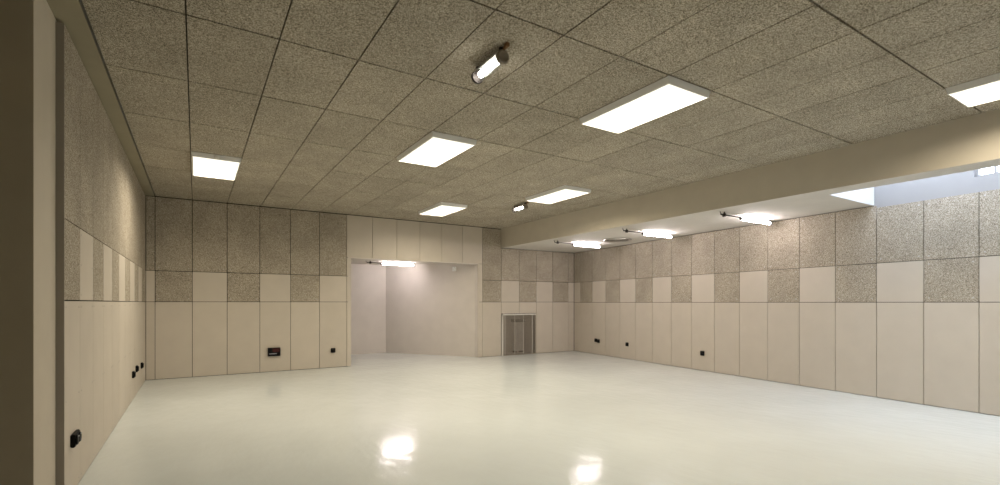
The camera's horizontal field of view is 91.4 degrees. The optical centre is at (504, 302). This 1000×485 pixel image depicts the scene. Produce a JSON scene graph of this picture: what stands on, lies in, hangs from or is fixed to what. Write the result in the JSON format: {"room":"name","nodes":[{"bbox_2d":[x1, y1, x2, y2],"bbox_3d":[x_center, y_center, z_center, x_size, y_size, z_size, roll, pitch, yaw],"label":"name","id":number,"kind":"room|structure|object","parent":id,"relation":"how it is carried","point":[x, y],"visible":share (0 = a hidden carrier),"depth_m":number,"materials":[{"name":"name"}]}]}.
{"room":"studio","nodes":[
{"label":"studio","id":0,"kind":"room"},
{"bbox_2d":[0,0,145,484],"bbox_3d":[-5.530,-0.281,5.732,1.599,3.510,7.369,0,0,-32],"label":"wall","id":1,"kind":"structure","parent":0,"point":[73,202],"depth_m":3.51,"materials":[{"name":"beige paint"}]},
{"bbox_2d":[70,429,81,447],"bbox_3d":[-3.326,1.054,3.788,0.046,0.100,0.200,0,0,-32],"label":"power socket","id":2,"kind":"object","parent":1,"relation":"attached to","point":[76,436],"visible":1,"depth_m":3.73,"materials":[{"name":"black plastic"}]},
{"bbox_2d":[145,195,574,379],"bbox_3d":[-2.494,-0.343,12.444,11.014,3.634,0.784,0,0,-32],"label":"wall","id":3,"kind":"structure","parent":0,"point":[227,284],"depth_m":10.58,"materials":[{"name":"beige"}]},
{"bbox_2d":[268,347,279,355],"bbox_3d":[-4.928,1.052,10.408,0.244,0.180,0.056,0,0,-32],"label":"power socket","id":4,"kind":"object","parent":3,"relation":"attached to","point":[271,351],"depth_m":10.39,"materials":[{"name":"black plastic"}]},
{"bbox_2d":[501,314,535,355],"bbox_3d":[0.398,0.896,13.823,1.147,1.155,0.052,0,0,-32],"label":"air vent","id":5,"kind":"object","parent":3,"relation":"in","point":[533,316],"visible":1,"depth_m":13.81,"materials":[{"name":"beige metal"}]},
{"bbox_2d":[348,257,476,356],"bbox_3d":[-3.396,0.137,13.064,5.055,2.675,2.728,0,0,-32],"label":"wall","id":6,"kind":"structure","parent":0,"point":[428,309],"depth_m":13.92,"materials":[{"name":"paint"}]},
{"bbox_2d":[351,257,475,264],"bbox_3d":[-3.408,-1.116,13.031,5.000,0.170,2.739,0,0,-32],"label":"ceiling","id":7,"kind":"structure","parent":0,"point":[353,260],"depth_m":12.88,"materials":[{"name":"paint"}]},
{"bbox_2d":[366,261,414,265],"bbox_3d":[-3.066,-1.053,13.117,1.361,0.099,0.054,0,0,-32],"label":"lamp","id":8,"kind":"object","parent":7,"relation":"attached to","point":[370,262],"visible":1,"depth_m":13.16,"materials":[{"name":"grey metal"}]},
{"bbox_2d":[78,351,999,484],"bbox_3d":[0.077,1.524,7.035,12.464,0.100,17.000,0,0,-32],"label":"floor","id":9,"kind":"structure","parent":0,"point":[564,417],"depth_m":5.58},
{"bbox_2d":[82,0,999,228],"bbox_3d":[0.361,-2.099,5.490,7.810,0.121,14.087,0,0,-32],"label":"ceiling","id":10,"kind":"structure","parent":0,"point":[319,101],"depth_m":4.56,"materials":[{"name":"grey"}]},
{"bbox_2d":[46,0,154,195],"bbox_3d":[-3.675,-2.098,2.931,1.732,0.124,14.087,0,0,-32],"label":"ceiling edge","id":11,"kind":"structure","parent":10,"relation":"attached to","point":[72,13],"depth_m":4.32,"materials":[{"name":"beige paint"}]},
{"bbox_2d":[191,151,241,179],"bbox_3d":[-4.297,-2.007,7.234,0.604,0.068,1.223,0,0,-32],"label":"ceiling light","id":12,"kind":"object","parent":10,"relation":"attached to","point":[202,164],"visible":1,"depth_m":7.05,"materials":[{"name":"white plastic"}]},
{"bbox_2d":[397,131,476,166],"bbox_3d":[-0.935,-2.008,6.470,0.604,0.062,1.217,0,0,-32],"label":"ceiling light","id":13,"kind":"object","parent":10,"relation":"attached to","point":[434,149],"visible":1,"depth_m":6.32,"materials":[{"name":"white plastic"}]},
{"bbox_2d":[418,202,466,216],"bbox_3d":[-1.363,-2.008,10.549,0.604,0.062,1.217,0,0,-32],"label":"ceiling light","id":14,"kind":"object","parent":10,"relation":"attached to","point":[442,209],"visible":1,"depth_m":10.39,"materials":[{"name":"white plastic"}]},
{"bbox_2d":[421,205,463,215],"bbox_3d":[-1.363,-1.985,10.549,0.552,0.004,1.165,0,0,-32],"label":"diffuser","id":15,"kind":"object","parent":14,"relation":"attached to","point":[434,210],"depth_m":10.50,"materials":[{"name":"white plastic"}]},
{"bbox_2d":[471,42,509,83],"bbox_3d":[-0.113,-1.970,4.035,0.112,0.141,0.516,0,0,-32],"label":"lamp","id":16,"kind":"object","parent":10,"relation":"attached to","point":[501,57],"visible":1,"depth_m":4.01,"materials":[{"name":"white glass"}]},
{"bbox_2d":[512,202,528,211],"bbox_3d":[0.328,-1.970,10.081,0.112,0.141,0.516,0,0,-32],"label":"lamp","id":17,"kind":"object","parent":10,"relation":"attached to","point":[524,206],"visible":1,"depth_m":10.04,"materials":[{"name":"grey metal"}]},
{"bbox_2d":[525,185,590,203],"bbox_3d":[0.975,-2.008,9.131,0.604,0.062,1.217,0,0,-32],"label":"ceiling light","id":18,"kind":"object","parent":10,"relation":"attached to","point":[564,192],"visible":1,"depth_m":9.00,"materials":[{"name":"white plastic"}]},
{"bbox_2d":[579,75,710,133],"bbox_3d":[1.403,-2.008,5.052,0.604,0.062,1.217,0,0,-32],"label":"ceiling light","id":19,"kind":"object","parent":10,"relation":"attached to","point":[669,94],"visible":1,"depth_m":4.91,"materials":[{"name":"white plastic"}]},
{"bbox_2d":[501,109,999,248],"bbox_3d":[3.819,-1.839,7.683,0.380,0.642,14.087,0,0,-32],"label":"beam","id":20,"kind":"structure","parent":10,"relation":"attached to","point":[969,143],"depth_m":6.79,"materials":[{"name":"beige paint"}]},
{"bbox_2d":[945,73,999,106],"bbox_3d":[4.768,-2.008,4.285,0.604,0.062,1.217,0,0,-32],"label":"ceiling light","id":21,"kind":"object","parent":10,"relation":"attached to","point":[986,89],"visible":1,"depth_m":4.59,"materials":[{"name":"white plastic"}]},
{"bbox_2d":[951,81,999,105],"bbox_3d":[4.768,-1.985,4.285,0.552,0.004,1.165,0,0,-32],"label":"diffuser","id":22,"kind":"object","parent":21,"relation":"attached to","point":[980,92],"depth_m":4.62,"materials":[{"name":"white plastic"}]},
{"bbox_2d":[514,195,871,252],"bbox_3d":[3.343,-1.588,10.913,2.274,0.140,8.122,0,0,-32],"label":"ceiling","id":23,"kind":"structure","parent":0,"point":[827,203],"depth_m":9.36,"materials":[{"name":"paint"}]},
{"bbox_2d":[554,240,600,247],"bbox_3d":[1.839,-1.470,12.273,1.541,0.099,0.054,0,0,-32],"label":"lamp","id":24,"kind":"object","parent":23,"relation":"attached to","point":[557,242],"visible":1,"depth_m":12.32,"materials":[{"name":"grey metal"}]},
{"bbox_2d":[604,238,631,242],"bbox_3d":[2.704,-1.500,11.720,0.660,0.036,0.660,0,0,-32],"label":"ceiling vent","id":25,"kind":"object","parent":23,"relation":"in","point":[614,240],"visible":1,"depth_m":11.66,"materials":[{"name":"silver metal"}]},
{"bbox_2d":[622,228,672,237],"bbox_3d":[3.049,-1.470,10.364,1.541,0.099,0.054,0,0,-32],"label":"lamp","id":26,"kind":"object","parent":23,"relation":"attached to","point":[626,230],"visible":1,"depth_m":10.41,"materials":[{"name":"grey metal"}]},
{"bbox_2d":[720,211,771,224],"bbox_3d":[4.221,-1.470,8.514,1.541,0.099,0.054,0,0,-32],"label":"lamp","id":27,"kind":"object","parent":23,"relation":"attached to","point":[746,218],"visible":1,"depth_m":8.55,"materials":[{"name":"grey metal"}]},
{"bbox_2d":[574,170,999,415],"bbox_3d":[5.355,-0.551,8.683,0.253,4.050,14.231,0,0,-27],"label":"wall","id":28,"kind":"structure","parent":0,"point":[897,297],"depth_m":8.13,"materials":[{"name":"paint"}]},
{"bbox_2d":[975,166,999,176],"bbox_3d":[7.187,-2.034,5.016,0.070,0.685,3.570,0,0,-27],"label":"window","id":29,"kind":"structure","parent":28,"relation":"in","point":[977,172],"depth_m":6.55,"materials":[{"name":"grey"}]},
{"bbox_2d":[831,187,873,205],"bbox_3d":[6.640,-2.047,4.752,1.645,1.058,6.115,0,0,-32],"label":"wall","id":30,"kind":"structure","parent":0,"point":[866,196],"depth_m":7.38,"materials":[{"name":"white paint"}]},
{"bbox_3d":[0.181,1.499,14.166,1.247,0.050,0.740,0,0,-32],"label":"floor","id":31,"kind":"structure","parent":0,"visible":0},
{"bbox_2d":[513,319,524,352],"bbox_3d":[0.392,0.982,14.507,0.360,0.985,0.230,0,0,-32],"label":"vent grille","id":32,"kind":"object","parent":31,"relation":"on","point":[524,319],"visible":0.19,"depth_m":14.43,"materials":[{"name":"grey metal"}]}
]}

